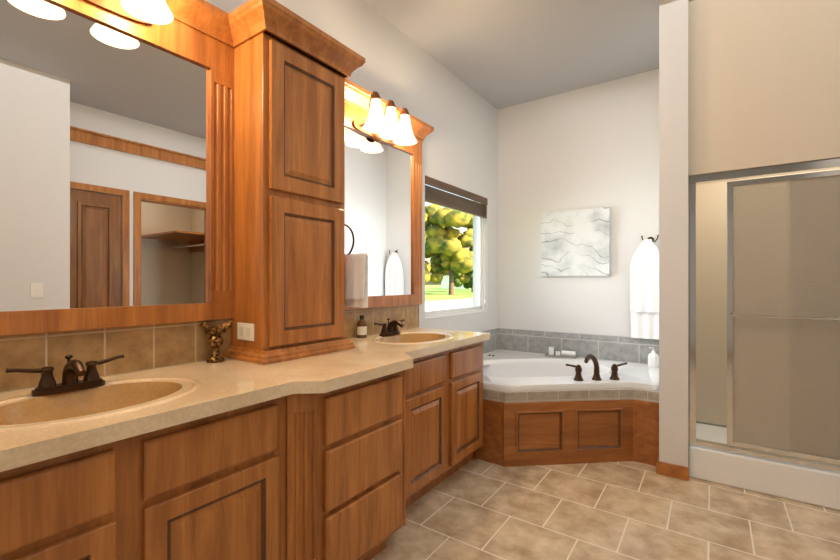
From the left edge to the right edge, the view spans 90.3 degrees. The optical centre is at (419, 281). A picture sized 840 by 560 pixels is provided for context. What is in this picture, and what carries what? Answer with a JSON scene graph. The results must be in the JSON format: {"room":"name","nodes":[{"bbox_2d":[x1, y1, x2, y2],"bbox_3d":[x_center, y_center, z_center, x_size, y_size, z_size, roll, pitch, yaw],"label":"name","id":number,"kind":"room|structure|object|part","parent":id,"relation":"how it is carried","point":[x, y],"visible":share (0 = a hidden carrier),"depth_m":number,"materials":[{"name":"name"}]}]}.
{"room":"bathroom","nodes":[
{"label":"bathroom","id":0,"kind":"room"},
{"bbox_2d":[174,0,497,331],"bbox_3d":[-0.955,-0.265,1.731,0.150,2.800,6.040,0,0,35],"label":"wall","id":1,"kind":"structure","parent":0,"point":[401,70],"depth_m":3.12,"materials":[{"name":"white paint"}]},
{"bbox_2d":[0,304,418,391],"bbox_3d":[-0.710,0.237,1.938,0.011,0.164,2.440,0,0,35],"label":"tile backsplash","id":2,"kind":"structure","parent":1,"relation":"attached to","point":[145,347],"depth_m":1.47,"materials":[{"name":"tile"}]},
{"bbox_2d":[425,202,486,319],"bbox_3d":[0.297,-0.248,3.454,0.074,1.043,1.020,0,0,35],"label":"window","id":3,"kind":"structure","parent":1,"relation":"in","point":[479,308],"depth_m":3.83,"materials":[{"name":"white"}]},
{"bbox_2d":[425,175,487,217],"bbox_3d":[0.318,-0.678,3.440,0.033,0.182,1.016,0,0,35],"label":"window blind","id":4,"kind":"object","parent":3,"relation":"attached to","point":[438,197],"visible":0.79,"depth_m":3.36,"materials":[{"name":"brown wood"}]},
{"bbox_2d":[482,328,497,353],"bbox_3d":[0.375,0.595,3.489,0.010,0.300,1.334,0,0,35],"label":"wall tile","id":5,"kind":"structure","parent":1,"relation":"attached to","point":[490,344],"depth_m":3.90,"materials":[{"name":"grey tile"}]},
{"bbox_2d":[362,0,659,109],"bbox_3d":[0.929,-1.715,0.411,4.750,0.100,6.040,0,0,35],"label":"ceiling","id":6,"kind":"structure","parent":0,"point":[498,54],"depth_m":2.88,"materials":[{"name":"grey paint"}]},
{"bbox_2d":[370,458,839,559],"bbox_3d":[0.929,1.185,0.411,4.750,0.100,6.040,0,0,35],"label":"floor","id":7,"kind":"structure","parent":0,"point":[475,509],"depth_m":2.00,"materials":[{"name":"tile"}]},
{"bbox_2d":[0,0,489,559],"bbox_3d":[-0.423,0.009,1.774,0.668,2.251,2.500,0,0,35],"label":"bathroom vanity","id":8,"kind":"object","parent":7,"relation":"on","point":[170,160],"visible":1,"depth_m":1.48,"materials":[{"name":"brown wood"}]},
{"bbox_2d":[0,0,173,24],"bbox_3d":[-1.052,-1.003,1.225,0.196,0.226,0.588,0,0,35],"label":"light","id":9,"kind":"object","parent":8,"relation":"attached to","point":[117,12],"depth_m":1.42,"materials":[{"name":"white glass"}]},
{"bbox_2d":[0,327,489,532],"bbox_3d":[-0.440,0.380,1.750,0.668,0.130,2.442,0,0,35],"label":"countertop","id":10,"kind":"structure","parent":8,"relation":"on","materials":[{"name":"stone"}]},
{"bbox_2d":[5,354,124,396],"bbox_3d":[-1.007,0.268,1.218,0.129,0.103,0.275,0,0,35],"label":"faucet","id":11,"kind":"object","parent":10,"relation":"on","point":[91,382],"depth_m":1.22,"materials":[{"name":"brown metal"}]},
{"bbox_2d":[199,319,234,362],"bbox_3d":[-0.816,0.233,1.681,0.125,0.171,0.092,0,0,35],"label":"candle holder","id":12,"kind":"object","parent":10,"relation":"on","point":[215,340],"visible":0.98,"depth_m":1.67,"materials":[{"name":"brown metal"}]},
{"bbox_2d":[357,315,366,337],"bbox_3d":[-0.334,0.255,2.400,0.057,0.129,0.057,0,0,35],"label":"soap bottle","id":13,"kind":"object","parent":10,"relation":"on","point":[361,328],"visible":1,"depth_m":2.38,"materials":[{"name":"orange glass"}]},
{"bbox_2d":[374,318,404,336],"bbox_3d":[-0.150,0.268,2.486,0.129,0.103,0.275,0,0,35],"label":"faucet","id":14,"kind":"object","parent":10,"relation":"on","point":[390,330],"depth_m":2.48,"materials":[{"name":"brown metal"}]},
{"bbox_2d":[237,322,254,341],"bbox_3d":[-0.717,0.204,1.719,0.114,0.070,0.006,0,0,35],"label":"outlet plate","id":15,"kind":"object","parent":8,"relation":"attached to","point":[245,330],"depth_m":1.71,"materials":[{"name":"white plastic"}]},
{"bbox_2d":[321,253,367,307],"bbox_3d":[-0.379,-0.007,2.091,0.301,0.263,0.040,0,0,35],"label":"towel","id":16,"kind":"object","parent":8,"relation":"hanging from","point":[356,265],"depth_m":2.03,"materials":[{"name":"white fabric"}]},
{"bbox_2d":[352,90,417,145],"bbox_3d":[-0.188,-0.958,2.457,0.196,0.226,0.418,0,0,35],"label":"light","id":17,"kind":"object","parent":8,"relation":"attached to","point":[385,124],"depth_m":2.41,"materials":[{"name":"white glass"}]},
{"bbox_2d":[473,350,658,466],"bbox_3d":[0.956,0.812,3.074,1.434,0.647,1.342,0,0,35],"label":"tub","id":18,"kind":"object","parent":7,"relation":"on","point":[540,409],"visible":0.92,"depth_m":2.63,"materials":[{"name":"brown wood"}]},
{"bbox_2d":[545,353,577,358],"bbox_3d":[1.220,0.636,3.608,0.260,0.016,0.110,0,0,29],"label":"tray","id":19,"kind":"object","parent":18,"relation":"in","point":[554,355],"visible":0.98,"depth_m":3.57,"materials":[{"name":"grey"}]},
{"bbox_2d":[549,347,575,356],"bbox_3d":[1.224,0.603,3.606,0.222,0.070,0.049,0,0,29],"label":"candles","id":20,"kind":"object","parent":19,"relation":"on","point":[565,353],"visible":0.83,"depth_m":3.58,"materials":[{"name":"white wax"}]},
{"bbox_2d":[565,353,627,381],"bbox_3d":[1.165,0.566,2.757,0.327,0.156,0.286,0,0,35],"label":"faucet","id":21,"kind":"object","parent":18,"relation":"on","point":[596,377],"depth_m":2.75,"materials":[{"name":"brown metal"}]},
{"bbox_2d":[648,347,658,366],"bbox_3d":[1.779,0.571,3.186,0.076,0.146,0.076,0,0,35],"label":"lotion bottle","id":22,"kind":"object","parent":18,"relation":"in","point":[653,358],"visible":0.98,"depth_m":3.16,"materials":[{"name":"white plastic"}]},
{"bbox_2d":[689,158,839,509],"bbox_3d":[2.462,0.257,2.308,1.611,1.756,0.849,0,0,35],"label":"shower","id":23,"kind":"object","parent":7,"relation":"on","point":[779,436],"visible":1,"depth_m":2.23,"materials":[{"name":"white glass"}]},
{"bbox_3d":[2.207,0.177,2.052,1.073,1.429,0.027,0,0,35],"label":"glass","id":24,"kind":"part","parent":23,"relation":"part of","materials":[{"name":"beige"}]},
{"bbox_2d":[498,69,726,427],"bbox_3d":[2.680,-0.265,2.781,4.600,2.800,0.150,0,0,35],"label":"wall","id":25,"kind":"structure","parent":0,"point":[594,146],"depth_m":3.61,"materials":[{"name":"white paint"}]},
{"bbox_2d":[541,207,609,275],"bbox_3d":[1.333,-0.335,3.610,0.567,0.567,0.035,0,0,35],"label":"painting","id":26,"kind":"object","parent":25,"relation":"attached to","point":[575,242],"visible":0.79,"depth_m":3.58,"materials":[{"name":"fabric"}]},
{"bbox_2d":[498,328,658,363],"bbox_3d":[1.343,0.595,3.618,1.428,0.300,0.010,0,0,35],"label":"wall tile","id":27,"kind":"structure","parent":25,"relation":"attached to","point":[622,349],"depth_m":3.58,"materials":[{"name":"grey tile"}]},
{"bbox_2d":[641,235,658,241],"bbox_3d":[1.799,-0.335,3.266,0.124,0.055,0.064,0,0,35],"label":"towel hook","id":28,"kind":"object","parent":25,"relation":"attached to","point":[652,238],"visible":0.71,"depth_m":3.27,"materials":[{"name":"brown metal"}]},
{"bbox_2d":[630,239,658,339],"bbox_3d":[1.768,0.056,3.257,0.237,0.777,0.046,0,0,35],"label":"towel","id":29,"kind":"object","parent":28,"relation":"hanging from","point":[644,287],"visible":0.96,"depth_m":3.26,"materials":[{"name":"white fabric"}]},
{"bbox_2d":[696,169,839,425],"bbox_3d":[2.506,-0.015,2.372,1.615,2.100,0.720,0,0,35],"label":"wall","id":30,"kind":"structure","parent":25,"relation":"attached to","point":[711,302],"depth_m":3.06,"materials":[{"name":"beige paint"}]},
{"bbox_2d":[659,0,688,466],"bbox_3d":[1.734,-0.265,2.803,0.145,2.800,0.900,0,0,35],"label":"wall","id":31,"kind":"structure","parent":0,"point":[673,231],"depth_m":2.43,"materials":[{"name":"white paint"}]},
{"bbox_2d":[656,455,688,480],"bbox_3d":[0.630,1.097,0.099,1.932,0.075,5.086,0,0,40],"label":"baseboard","id":32,"kind":"structure","parent":31,"relation":"attached to","point":[673,470],"depth_m":2.42,"materials":[{"name":"brown wood"}]},
{"bbox_2d":[689,0,839,175],"bbox_3d":[2.259,-1.143,2.019,1.615,1.043,0.100,0,0,35],"label":"wall","id":33,"kind":"structure","parent":0,"point":[764,83],"depth_m":2.25,"materials":[{"name":"beige paint"}]},
{"label":"outside","id":34,"kind":"structure","parent":0,"visible":0},
{"bbox_2d":[425,285,472,300],"bbox_3d":[-21.104,1.710,112.439,159.840,0.050,240.000,0,0,35],"label":"ground","id":35,"kind":"structure","parent":34,"point":[435,292],"depth_m":61.25,"materials":[{"name":"green plant"}]},
{"bbox_2d":[425,204,472,294],"bbox_3d":[4.188,-4.332,55.146,9.475,12.035,9.448,0,0,35],"label":"tree","id":36,"kind":"object","parent":35,"relation":"on","point":[447,244],"visible":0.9,"depth_m":53.28,"materials":[{"name":"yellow plant"}]},
{"bbox_2d":[425,298,472,310],"bbox_3d":[9.878,1.675,41.915,8.500,0.020,160.000,0,0,35],"label":"ground","id":37,"kind":"structure","parent":35,"relation":"on","point":[444,304],"depth_m":30.93,"materials":[{"name":"white"}]},
{"bbox_2d":[441,275,470,288],"bbox_3d":[16.313,-0.015,126.306,16.795,3.400,49.055,0,0,10],"label":"house","id":38,"kind":"structure","parent":35,"relation":"on","point":[445,283],"depth_m":107.54,"materials":[{"name":"white"}]},
{"bbox_2d":[454,248,472,291],"bbox_3d":[8.918,-2.084,69.714,6.688,7.538,6.408,0,0,35],"label":"tree","id":39,"kind":"object","parent":35,"relation":"on","point":[458,283],"visible":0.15,"depth_m":68.79,"materials":[{"name":"green plant"}]}
]}

